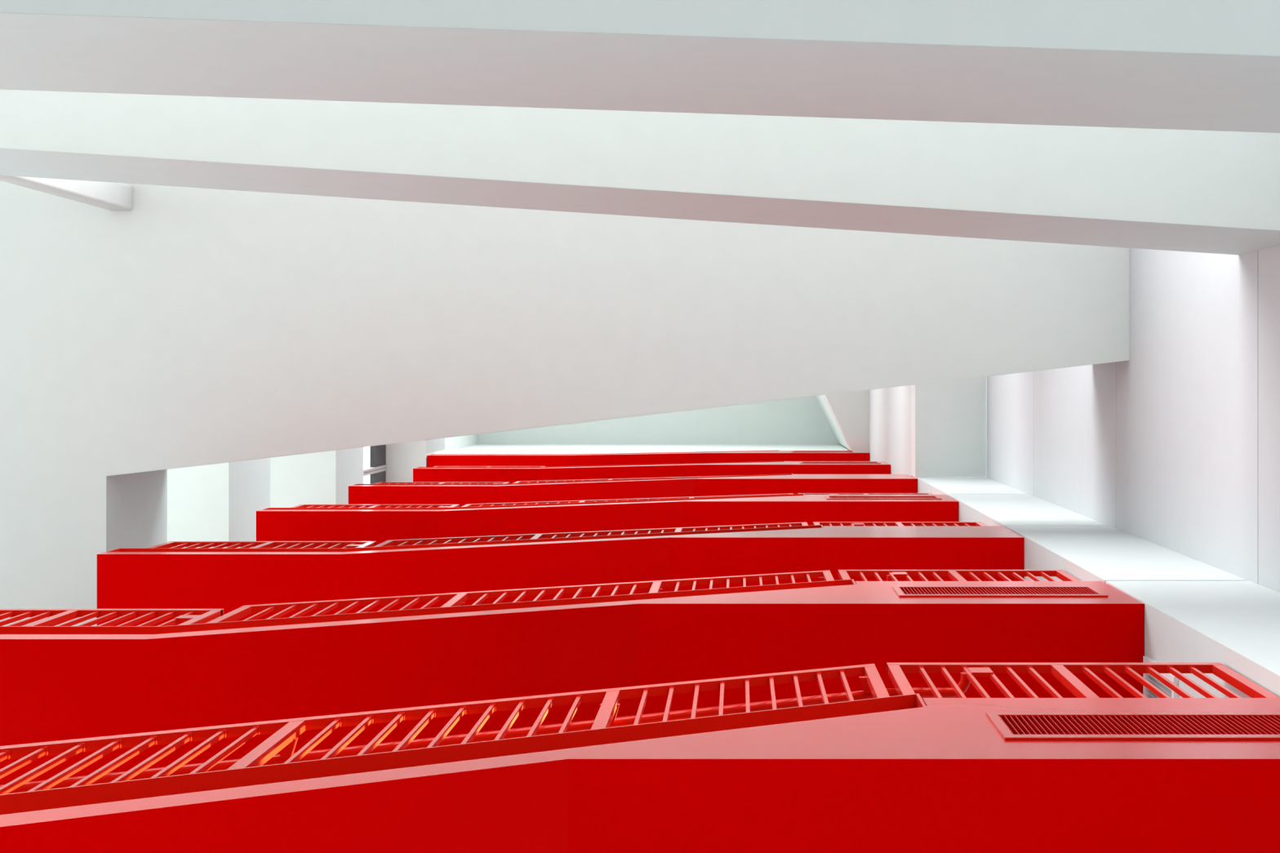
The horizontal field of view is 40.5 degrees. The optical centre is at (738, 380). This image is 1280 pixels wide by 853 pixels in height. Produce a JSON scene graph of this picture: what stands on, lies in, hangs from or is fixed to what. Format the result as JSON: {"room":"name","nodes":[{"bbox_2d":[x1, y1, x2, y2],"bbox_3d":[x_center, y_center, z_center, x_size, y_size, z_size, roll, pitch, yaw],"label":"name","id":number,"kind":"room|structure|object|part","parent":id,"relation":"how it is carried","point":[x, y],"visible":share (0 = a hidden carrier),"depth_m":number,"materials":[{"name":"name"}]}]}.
{"room":"building atrium","nodes":[
{"label":"building atrium","id":0,"kind":"room"},
{"bbox_2d":[426,434,477,466],"bbox_3d":[-4.631,0.165,27.422,0.110,5.705,5.610,0,-90,0],"label":"wall","id":1,"kind":"structure","parent":0,"point":[452,443],"depth_m":28.15,"materials":[{"name":"white paint"}]},
{"bbox_2d":[437,444,848,454],"bbox_3d":[-1.408,1.204,28.122,6.336,4.305,0.165,0,-90,0],"label":"wall","id":2,"kind":"structure","parent":0,"point":[478,449],"depth_m":28.79,"materials":[{"name":"white paint"}]},
{"bbox_2d":[426,450,869,466],"bbox_3d":[-1.294,1.815,26.290,6.542,1.886,1.430,0,-90,0],"label":"staircase","id":3,"kind":"structure","parent":2,"relation":"attached to","point":[653,458],"depth_m":25.80,"materials":[{"name":"red paint"}]},
{"bbox_3d":[-1.967,1.194,26.479,5.196,1.508,0.187,0,-90,0],"label":"channel plate","id":4,"kind":"part","parent":3,"relation":"part of","materials":[{"name":"red metal"}]},
{"bbox_2d":[791,450,853,452],"bbox_3d":[1.342,1.110,26.644,1.060,0.406,0.036,0,-90,0],"label":"vent grille","id":5,"kind":"object","parent":3,"relation":"attached to","point":[791,451],"visible":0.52,"depth_m":26.44,"materials":[{"name":"red metal"}]},
{"bbox_2d":[477,395,849,450],"bbox_3d":[-0.176,1.073,30.450,9.152,0.350,6.655,0,-90,0],"label":"wall","id":6,"kind":"structure","parent":0,"point":[799,420],"depth_m":30.28,"materials":[{"name":"white paint"}]},
{"bbox_2d":[815,390,869,452],"bbox_3d":[0.942,-0.770,28.315,2.076,3.920,3.740,0,-90,0],"label":"ceiling","id":7,"kind":"structure","parent":0,"point":[847,414],"depth_m":26.36,"materials":[{"name":"white paint"}]},
{"bbox_2d":[869,385,1279,697],"bbox_3d":[2.600,0.665,14.370,1.240,31.740,5.709,0,-90,0],"label":"wall","id":8,"kind":"structure","parent":0,"point":[1196,611],"depth_m":10.00,"materials":[{"name":"white paint"}]},
{"bbox_2d":[97,524,1024,626],"bbox_3d":[-1.032,1.815,12.055,6.053,2.222,1.430,0,-90,0],"label":"staircase","id":9,"kind":"structure","parent":8,"relation":"attached to","point":[229,580],"depth_m":11.58,"materials":[{"name":"red paint"}]},
{"bbox_3d":[-4.053,1.155,11.204,0.011,0.238,0.110,0,-90,0],"label":"plate","id":10,"kind":"part","parent":9,"relation":"part of","materials":[{"name":"red metal"}]},
{"bbox_2d":[146,541,376,548],"bbox_3d":[-3.265,1.147,11.739,1.444,0.813,0.036,0,-90,0],"label":"landing railing","id":11,"kind":"object","parent":9,"relation":"on","point":[171,544],"visible":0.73,"depth_m":12.06,"materials":[{"name":"red metal"}]},
{"bbox_3d":[-3.964,1.147,11.725,0.046,0.786,0.035,0,-90,0],"label":"post","id":12,"kind":"part","parent":11,"relation":"part of","materials":[{"name":"red metal"}]},
{"bbox_3d":[-3.267,1.147,11.725,0.046,0.786,0.035,0,-90,0],"label":"post","id":13,"kind":"part","parent":11,"relation":"part of","materials":[{"name":"red metal"}]},
{"bbox_3d":[-2.637,1.142,11.889,0.104,0.105,0.018,0,-90,0],"label":"handrail plate","id":14,"kind":"part","parent":11,"relation":"part of","materials":[{"name":"red metal"}]},
{"bbox_3d":[-2.566,1.147,11.725,0.046,0.786,0.035,0,-90,0],"label":"post","id":15,"kind":"part","parent":11,"relation":"part of","materials":[{"name":"red metal"}]},
{"bbox_3d":[-1.714,1.194,12.244,4.690,1.844,0.187,0,-90,0],"label":"channel plate","id":16,"kind":"part","parent":9,"relation":"part of","materials":[{"name":"red metal"}]},
{"bbox_2d":[373,522,808,546],"bbox_3d":[-0.888,1.212,12.778,3.645,2.822,0.137,0,-90,0],"label":"stair railing","id":17,"kind":"object","parent":9,"relation":"on","point":[546,535],"visible":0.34,"depth_m":13.03,"materials":[{"name":"red metal"}]},
{"bbox_3d":[-2.490,1.162,11.875,0.046,1.016,0.035,0,-90,0],"label":"post","id":18,"kind":"part","parent":17,"relation":"part of","materials":[{"name":"red metal"}]},
{"bbox_3d":[-1.491,1.168,12.455,0.046,1.033,0.035,0,-90,0],"label":"post","id":19,"kind":"part","parent":17,"relation":"part of","materials":[{"name":"red metal"}]},
{"bbox_3d":[-0.468,1.175,13.049,0.046,1.050,0.035,0,-90,0],"label":"post","id":20,"kind":"part","parent":17,"relation":"part of","materials":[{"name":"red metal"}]},
{"bbox_2d":[813,521,986,526],"bbox_3d":[1.294,1.181,13.576,1.373,1.274,0.036,0,-90,0],"label":"landing railing","id":21,"kind":"object","parent":9,"relation":"on","point":[823,523],"visible":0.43,"depth_m":14.16,"materials":[{"name":"red metal"}]},
{"bbox_3d":[0.970,1.173,14.039,0.087,0.119,0.018,0,-90,0],"label":"handrail plate","id":22,"kind":"part","parent":21,"relation":"part of","materials":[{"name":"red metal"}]},
{"bbox_3d":[1.298,1.181,13.563,0.046,1.247,0.035,0,-90,0],"label":"post","id":23,"kind":"part","parent":21,"relation":"part of","materials":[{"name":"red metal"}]},
{"bbox_3d":[1.957,1.181,13.563,0.046,1.247,0.035,0,-90,0],"label":"post","id":24,"kind":"part","parent":21,"relation":"part of","materials":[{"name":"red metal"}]},
{"bbox_2d":[0,579,1144,785],"bbox_3d":[-1.032,1.815,8.464,6.053,2.222,1.430,0,-90,0],"label":"staircase","id":25,"kind":"structure","parent":8,"relation":"attached to","point":[57,683],"depth_m":8.22,"materials":[{"name":"red paint"}]},
{"bbox_2d":[0,608,224,633],"bbox_3d":[-3.265,1.147,8.147,1.444,0.813,0.036,0,-90,0],"label":"landing railing","id":26,"kind":"object","parent":25,"relation":"on","point":[55,616],"visible":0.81,"depth_m":8.38,"materials":[{"name":"red metal"}]},
{"bbox_3d":[-3.267,1.147,8.133,0.046,0.786,0.035,0,-90,0],"label":"post","id":27,"kind":"part","parent":26,"relation":"part of","materials":[{"name":"red metal"}]},
{"bbox_3d":[-3.265,1.147,8.526,1.444,0.054,0.035,0,-90,0],"label":"rail","id":28,"kind":"part","parent":26,"relation":"part of","materials":[{"name":"red metal"}]},
{"bbox_3d":[-2.637,1.142,8.298,0.104,0.105,0.018,0,-90,0],"label":"handrail plate","id":29,"kind":"part","parent":26,"relation":"part of","materials":[{"name":"red metal"}]},
{"bbox_3d":[-2.566,1.147,8.133,0.046,0.786,0.035,0,-90,0],"label":"post","id":30,"kind":"part","parent":26,"relation":"part of","materials":[{"name":"red metal"}]},
{"bbox_3d":[-1.714,1.194,8.653,4.690,1.844,0.187,0,-90,0],"label":"channel plate","id":31,"kind":"part","parent":25,"relation":"part of","materials":[{"name":"red metal"}]},
{"bbox_2d":[205,570,893,623],"bbox_3d":[-0.888,1.212,9.187,3.645,2.823,0.137,0,-90,0],"label":"stair railing","id":32,"kind":"object","parent":25,"relation":"on","point":[455,599],"visible":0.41,"depth_m":9.33,"materials":[{"name":"red metal"}]},
{"bbox_3d":[-2.490,1.162,8.284,0.046,1.017,0.035,0,-90,0],"label":"post","id":33,"kind":"part","parent":32,"relation":"part of","materials":[{"name":"red metal"}]},
{"bbox_3d":[-1.491,1.168,8.864,0.046,1.033,0.035,0,-90,0],"label":"post","id":34,"kind":"part","parent":32,"relation":"part of","materials":[{"name":"red metal"}]},
{"bbox_3d":[-0.980,1.171,9.668,3.068,1.860,0.035,0,-90,0],"label":"rail","id":35,"kind":"part","parent":32,"relation":"part of","materials":[{"name":"red metal"}]},
{"bbox_3d":[-0.468,1.175,9.457,0.046,1.050,0.035,0,-90,0],"label":"post","id":36,"kind":"part","parent":32,"relation":"part of","materials":[{"name":"red metal"}]},
{"bbox_3d":[0.531,1.181,10.037,0.046,1.067,0.035,0,-90,0],"label":"post","id":37,"kind":"part","parent":32,"relation":"part of","materials":[{"name":"red metal"}]},
{"bbox_3d":[-0.888,1.220,9.530,3.645,1.911,0.123,0,-90,0],"label":"handrail","id":38,"kind":"part","parent":32,"relation":"part of","materials":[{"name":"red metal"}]},
{"bbox_2d":[838,569,1079,581],"bbox_3d":[1.294,1.181,9.986,1.373,1.274,0.036,0,-90,0],"label":"landing railing","id":39,"kind":"object","parent":25,"relation":"on","point":[954,575],"visible":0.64,"depth_m":10.55,"materials":[{"name":"red metal"}]},
{"bbox_3d":[0.630,1.181,9.972,0.046,1.247,0.035,0,-90,0],"label":"post","id":40,"kind":"part","parent":39,"relation":"part of","materials":[{"name":"red metal"}]},
{"bbox_3d":[0.970,1.173,10.447,0.087,0.119,0.018,0,-90,0],"label":"handrail plate","id":41,"kind":"part","parent":39,"relation":"part of","materials":[{"name":"red metal"}]},
{"bbox_3d":[1.294,1.180,10.595,1.373,0.054,0.035,0,-90,0],"label":"rail","id":42,"kind":"part","parent":39,"relation":"part of","materials":[{"name":"red metal"}]},
{"bbox_3d":[1.298,1.181,9.972,0.046,1.247,0.035,0,-90,0],"label":"post","id":43,"kind":"part","parent":39,"relation":"part of","materials":[{"name":"red metal"}]},
{"bbox_3d":[1.957,1.181,9.972,0.046,1.247,0.035,0,-90,0],"label":"post","id":44,"kind":"part","parent":39,"relation":"part of","materials":[{"name":"red metal"}]},
{"bbox_2d":[892,586,1107,596],"bbox_3d":[1.342,1.110,8.986,1.060,0.406,0.036,0,-90,0],"label":"vent grille","id":45,"kind":"object","parent":25,"relation":"attached to","point":[1090,591],"visible":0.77,"depth_m":9.01,"materials":[{"name":"red metal"}]},
{"bbox_2d":[256,493,958,548],"bbox_3d":[-1.032,1.815,15.664,6.053,2.222,1.430,0,-90,0],"label":"staircase","id":46,"kind":"structure","parent":8,"relation":"attached to","point":[380,525],"depth_m":15.20,"materials":[{"name":"red paint"}]},
{"bbox_2d":[290,504,459,507],"bbox_3d":[-3.265,1.147,15.347,1.444,0.813,0.036,0,-90,0],"label":"landing railing","id":47,"kind":"object","parent":46,"relation":"on","point":[299,505],"visible":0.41,"depth_m":15.70,"materials":[{"name":"red metal"}]},
{"bbox_3d":[-3.964,1.147,15.334,0.046,0.786,0.035,0,-90,0],"label":"post","id":48,"kind":"part","parent":47,"relation":"part of","materials":[{"name":"red metal"}]},
{"bbox_3d":[-3.267,1.147,15.334,0.046,0.786,0.035,0,-90,0],"label":"post","id":49,"kind":"part","parent":47,"relation":"part of","materials":[{"name":"red metal"}]},
{"bbox_3d":[-2.566,1.147,15.334,0.046,0.786,0.035,0,-90,0],"label":"post","id":50,"kind":"part","parent":47,"relation":"part of","materials":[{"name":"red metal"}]},
{"bbox_3d":[-1.714,1.194,15.853,4.690,1.844,0.187,0,-90,0],"label":"channel plate","id":51,"kind":"part","parent":46,"relation":"part of","materials":[{"name":"red metal"}]},
{"bbox_2d":[462,493,792,506],"bbox_3d":[-0.888,1.212,16.386,3.645,2.822,0.137,0,-90,0],"label":"stair railing","id":52,"kind":"object","parent":46,"relation":"on","point":[642,499],"visible":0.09,"depth_m":16.57,"materials":[{"name":"red metal"}]},
{"bbox_3d":[-2.490,1.162,15.483,0.046,1.016,0.035,0,-90,0],"label":"post","id":53,"kind":"part","parent":52,"relation":"part of","materials":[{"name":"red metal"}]},
{"bbox_2d":[798,493,933,494],"bbox_3d":[1.294,1.181,17.185,1.373,1.274,0.036,0,-90,0],"label":"landing railing","id":54,"kind":"object","parent":46,"relation":"on","point":[798,493],"visible":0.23,"depth_m":17.79,"materials":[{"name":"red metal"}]},
{"bbox_2d":[824,495,942,499],"bbox_3d":[1.342,1.110,16.186,1.060,0.406,0.036,0,-90,0],"label":"vent grille","id":55,"kind":"object","parent":46,"relation":"attached to","point":[828,497],"visible":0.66,"depth_m":16.20,"materials":[{"name":"red metal"}]},
{"bbox_2d":[0,693,1279,852],"bbox_3d":[-1.032,1.815,4.969,6.053,2.225,1.430,0,-90,0],"label":"staircase","id":56,"kind":"structure","parent":8,"relation":"attached to","point":[912,773],"depth_m":5.03,"materials":[{"name":"red paint"}]},
{"bbox_3d":[-1.714,1.194,5.158,4.690,1.847,0.187,0,-90,0],"label":"channel plate","id":57,"kind":"part","parent":56,"relation":"part of","materials":[{"name":"red metal"}]},
{"bbox_2d":[0,663,970,795],"bbox_3d":[-0.888,1.212,5.691,3.645,2.826,0.137,0,-90,0],"label":"stair railing","id":58,"kind":"object","parent":56,"relation":"on","point":[286,732],"visible":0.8,"depth_m":5.87,"materials":[{"name":"red metal"}]},
{"bbox_3d":[-1.491,1.168,5.369,0.046,1.035,0.035,0,-90,0],"label":"post","id":59,"kind":"part","parent":58,"relation":"part of","materials":[{"name":"red metal"}]},
{"bbox_3d":[-0.980,1.171,6.174,3.068,1.860,0.035,0,-90,0],"label":"rail","id":60,"kind":"part","parent":58,"relation":"part of","materials":[{"name":"red metal"}]},
{"bbox_3d":[-0.468,1.175,5.963,0.046,1.051,0.035,0,-90,0],"label":"post","id":61,"kind":"part","parent":58,"relation":"part of","materials":[{"name":"red metal"}]},
{"bbox_3d":[0.531,1.181,6.544,0.046,1.067,0.035,0,-90,0],"label":"post","id":62,"kind":"part","parent":58,"relation":"part of","materials":[{"name":"red metal"}]},
{"bbox_3d":[0.626,1.155,5.949,0.011,0.245,0.110,0,-90,0],"label":"plate","id":63,"kind":"part","parent":56,"relation":"part of","materials":[{"name":"red metal"}]},
{"bbox_2d":[886,662,1279,697],"bbox_3d":[1.294,1.181,6.492,1.373,1.274,0.036,0,-90,0],"label":"landing railing","id":64,"kind":"object","parent":56,"relation":"on","point":[1063,673],"visible":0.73,"depth_m":6.89,"materials":[{"name":"red metal"}]},
{"bbox_3d":[0.630,1.181,6.478,0.046,1.247,0.035,0,-90,0],"label":"post","id":65,"kind":"part","parent":64,"relation":"part of","materials":[{"name":"red metal"}]},
{"bbox_3d":[0.970,1.173,6.954,0.087,0.119,0.018,0,-90,0],"label":"handrail plate","id":66,"kind":"part","parent":64,"relation":"part of","materials":[{"name":"red metal"}]},
{"bbox_3d":[1.294,1.180,7.102,1.373,0.054,0.035,0,-90,0],"label":"rail","id":67,"kind":"part","parent":64,"relation":"part of","materials":[{"name":"red metal"}]},
{"bbox_3d":[1.298,1.181,6.478,0.046,1.247,0.035,0,-90,0],"label":"post","id":68,"kind":"part","parent":64,"relation":"part of","materials":[{"name":"red metal"}]},
{"bbox_3d":[1.957,1.181,6.478,0.046,1.247,0.035,0,-90,0],"label":"post","id":69,"kind":"part","parent":64,"relation":"part of","materials":[{"name":"red metal"}]},
{"bbox_2d":[986,711,1279,740],"bbox_3d":[1.342,1.110,5.492,1.060,0.406,0.036,0,-90,0],"label":"vent grille","id":70,"kind":"object","parent":56,"relation":"attached to","point":[1236,728],"visible":0.87,"depth_m":5.51,"materials":[{"name":"red metal"}]},
{"bbox_2d":[413,461,890,483],"bbox_3d":[-1.041,1.815,22.594,6.036,2.068,1.430,0,-90,0],"label":"staircase","id":71,"kind":"structure","parent":8,"relation":"attached to","point":[420,474],"depth_m":22.18,"materials":[{"name":"red paint"}]},
{"bbox_2d":[434,466,545,466],"bbox_3d":[-3.265,1.147,22.354,1.444,0.813,0.036,0,-90,0],"label":"landing railing","id":72,"kind":"object","parent":71,"relation":"on","point":[434,466],"visible":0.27,"depth_m":22.70,"materials":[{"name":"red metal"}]},
{"bbox_3d":[-1.714,1.194,22.783,4.690,1.690,0.187,0,-90,0],"label":"channel plate","id":73,"kind":"part","parent":71,"relation":"part of","materials":[{"name":"red metal"}]},
{"bbox_2d":[799,461,880,463],"bbox_3d":[1.342,1.110,23.039,1.060,0.406,0.036,0,-90,0],"label":"vent grille","id":74,"kind":"object","parent":71,"relation":"attached to","point":[801,462],"visible":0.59,"depth_m":23.08,"materials":[{"name":"red metal"}]},
{"bbox_3d":[2.388,2.306,18.008,0.782,2.842,2.428,0,-90,0],"label":"wall panel","id":75,"kind":"part","parent":8,"relation":"part of","materials":[{"name":"white paint"}]},
{"bbox_3d":[2.388,2.306,14.794,0.782,3.528,2.428,0,-90,0],"label":"wall panel","id":76,"kind":"part","parent":8,"relation":"part of","materials":[{"name":"white paint"}]},
{"bbox_2d":[1025,576,1034,581],"bbox_3d":[1.985,1.691,11.662,0.021,0.595,0.688,0,-90,0],"label":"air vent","id":77,"kind":"object","parent":8,"relation":"in","point":[1028,579],"visible":0.02,"depth_m":11.82,"materials":[{"name":"white metal"}]},
{"bbox_3d":[2.388,2.306,11.230,0.782,3.546,2.428,0,-90,0],"label":"wall panel","id":78,"kind":"part","parent":8,"relation":"part of","materials":[{"name":"white paint"}]},
{"bbox_2d":[1142,656,1178,697],"bbox_3d":[1.985,1.691,8.162,0.021,0.595,0.688,0,-90,0],"label":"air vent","id":79,"kind":"object","parent":8,"relation":"in","point":[1147,693],"visible":0.11,"depth_m":8.24,"materials":[{"name":"white metal"}]},
{"bbox_3d":[1.985,1.447,8.162,0.001,0.511,0.024,-44,-90,0],"label":"blade","id":80,"kind":"part","parent":79,"relation":"part of","materials":[{"name":"white metal"}]},
{"bbox_3d":[1.985,1.424,8.162,0.001,0.511,0.024,-44,-90,0],"label":"blade","id":81,"kind":"part","parent":79,"relation":"part of","materials":[{"name":"white metal"}]},
{"bbox_3d":[1.994,1.691,8.162,0.002,0.511,0.600,0,-90,0],"label":"panel","id":82,"kind":"part","parent":79,"relation":"part of","materials":[{"name":"metal"}]},
{"bbox_3d":[2.388,2.306,7.697,0.782,3.465,2.428,0,-90,0],"label":"wall panel","id":83,"kind":"part","parent":8,"relation":"part of","materials":[{"name":"white paint"}]},
{"bbox_2d":[986,244,1279,592],"bbox_3d":[2.890,-0.468,8.980,0.220,20.960,3.575,0,-90,0],"label":"wall","id":84,"kind":"structure","parent":0,"point":[1175,446],"depth_m":11.06,"materials":[{"name":"white paint"}]},
{"bbox_2d":[0,0,1279,133],"bbox_3d":[-3.558,-1.544,5.688,12.685,1.435,1.312,0,-90,0],"label":"ceiling","id":85,"kind":"structure","parent":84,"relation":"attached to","point":[1175,64],"depth_m":5.27,"materials":[{"name":"white paint"}]},
{"bbox_2d":[0,88,1279,254],"bbox_3d":[-3.559,-1.448,8.928,12.681,1.414,1.503,0,-90,0],"label":"ceiling beam","id":86,"kind":"structure","parent":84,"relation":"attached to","point":[1215,192],"depth_m":8.22,"materials":[{"name":"white paint"}]},
{"bbox_2d":[0,175,133,210],"bbox_3d":[-4.400,-1.296,10.498,0.180,3.644,0.180,0,-90,0],"label":"column","id":87,"kind":"structure","parent":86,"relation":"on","point":[110,196],"depth_m":11.49,"materials":[{"name":"white paint"}]},
{"bbox_3d":[-4.400,-1.296,12.306,0.180,0.028,0.180,0,-90,0],"label":"head plate","id":88,"kind":"part","parent":87,"relation":"part of","materials":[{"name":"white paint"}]},
{"bbox_3d":[2.785,-0.570,17.904,0.011,3.103,3.369,0,-90,0],"label":"wall panel","id":89,"kind":"part","parent":84,"relation":"part of","materials":[{"name":"white paint"}]},
{"bbox_3d":[2.785,-0.570,14.555,0.011,3.579,3.369,0,-90,0],"label":"wall panel","id":90,"kind":"part","parent":84,"relation":"part of","materials":[{"name":"white paint"}]},
{"bbox_3d":[2.785,-0.570,11.018,0.011,3.478,3.369,0,-90,0],"label":"wall panel","id":91,"kind":"part","parent":84,"relation":"part of","materials":[{"name":"white paint"}]},
{"bbox_3d":[2.785,-0.570,7.516,0.011,3.509,3.369,0,-90,0],"label":"wall panel","id":92,"kind":"part","parent":84,"relation":"part of","materials":[{"name":"white paint"}]},
{"bbox_3d":[-3.787,3.091,14.387,12.226,31.775,0.198,0,-90,0],"label":"wall","id":93,"kind":"structure","parent":0,"visible":0},
{"bbox_2d":[167,457,270,548],"bbox_3d":[-3.561,0.395,16.590,12.679,1.400,5.190,0,-90,0],"label":"gallery","id":94,"kind":"object","parent":93,"relation":"attached to","point":[215,502],"visible":0.09,"depth_m":15.89,"materials":[{"name":"white paint"}]},
{"bbox_2d":[386,437,444,482],"bbox_3d":[-1.391,0.395,23.782,6.743,1.505,5.190,0,-90,0],"label":"gallery","id":95,"kind":"object","parent":93,"relation":"attached to","point":[402,458],"visible":0.13,"depth_m":23.03,"materials":[{"name":"white paint"}]},
{"bbox_2d":[0,180,1129,626],"bbox_3d":[-3.561,0.395,12.976,12.679,1.312,5.190,0,-90,0],"label":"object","id":96,"kind":"structure","parent":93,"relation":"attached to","point":[186,326],"depth_m":12.32,"materials":[{"name":"white paint"}]},
{"bbox_2d":[270,376,986,507],"bbox_3d":[-3.561,0.395,20.177,12.679,1.435,5.190,0,-90,0],"label":"gallery","id":97,"kind":"object","parent":93,"relation":"attached to","point":[948,418],"visible":0.06,"depth_m":19.46,"materials":[{"name":"white paint"}]},
{"bbox_2d":[363,444,386,484],"bbox_3d":[-4.723,0.825,21.473,0.079,3.115,4.299,0,-90,0],"label":"window","id":98,"kind":"structure","parent":97,"relation":"on","point":[377,469],"depth_m":22.49,"materials":[{"name":"grey glass"}]},
{"bbox_3d":[-4.730,0.825,22.689,0.066,0.682,4.290,0,-90,0],"label":"head panel","id":99,"kind":"part","parent":98,"relation":"part of","materials":[{"name":"grey metal"}]},
{"bbox_2d":[348,473,917,506],"bbox_3d":[-1.032,1.815,19.190,6.053,2.400,1.430,0,-90,0],"label":"staircase","id":100,"kind":"structure","parent":97,"relation":"attached to","point":[462,495],"depth_m":18.88,"materials":[{"name":"red paint"}]},
{"bbox_2d":[373,482,509,484],"bbox_3d":[-3.265,1.147,18.784,1.444,0.813,0.036,0,-90,0],"label":"landing railing","id":101,"kind":"object","parent":100,"relation":"on","point":[377,482],"visible":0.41,"depth_m":19.14,"materials":[{"name":"red metal"}]},
{"bbox_3d":[-1.714,1.194,19.379,4.690,2.022,0.187,0,-90,0],"label":"channel plate","id":102,"kind":"part","parent":100,"relation":"part of","materials":[{"name":"red metal"}]},
{"bbox_2d":[513,475,739,483],"bbox_3d":[-0.888,1.212,19.914,3.645,2.997,0.137,0,-90,0],"label":"stair railing","id":103,"kind":"object","parent":100,"relation":"on","point":[520,482],"visible":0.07,"depth_m":19.99,"materials":[{"name":"red metal"}]}
]}

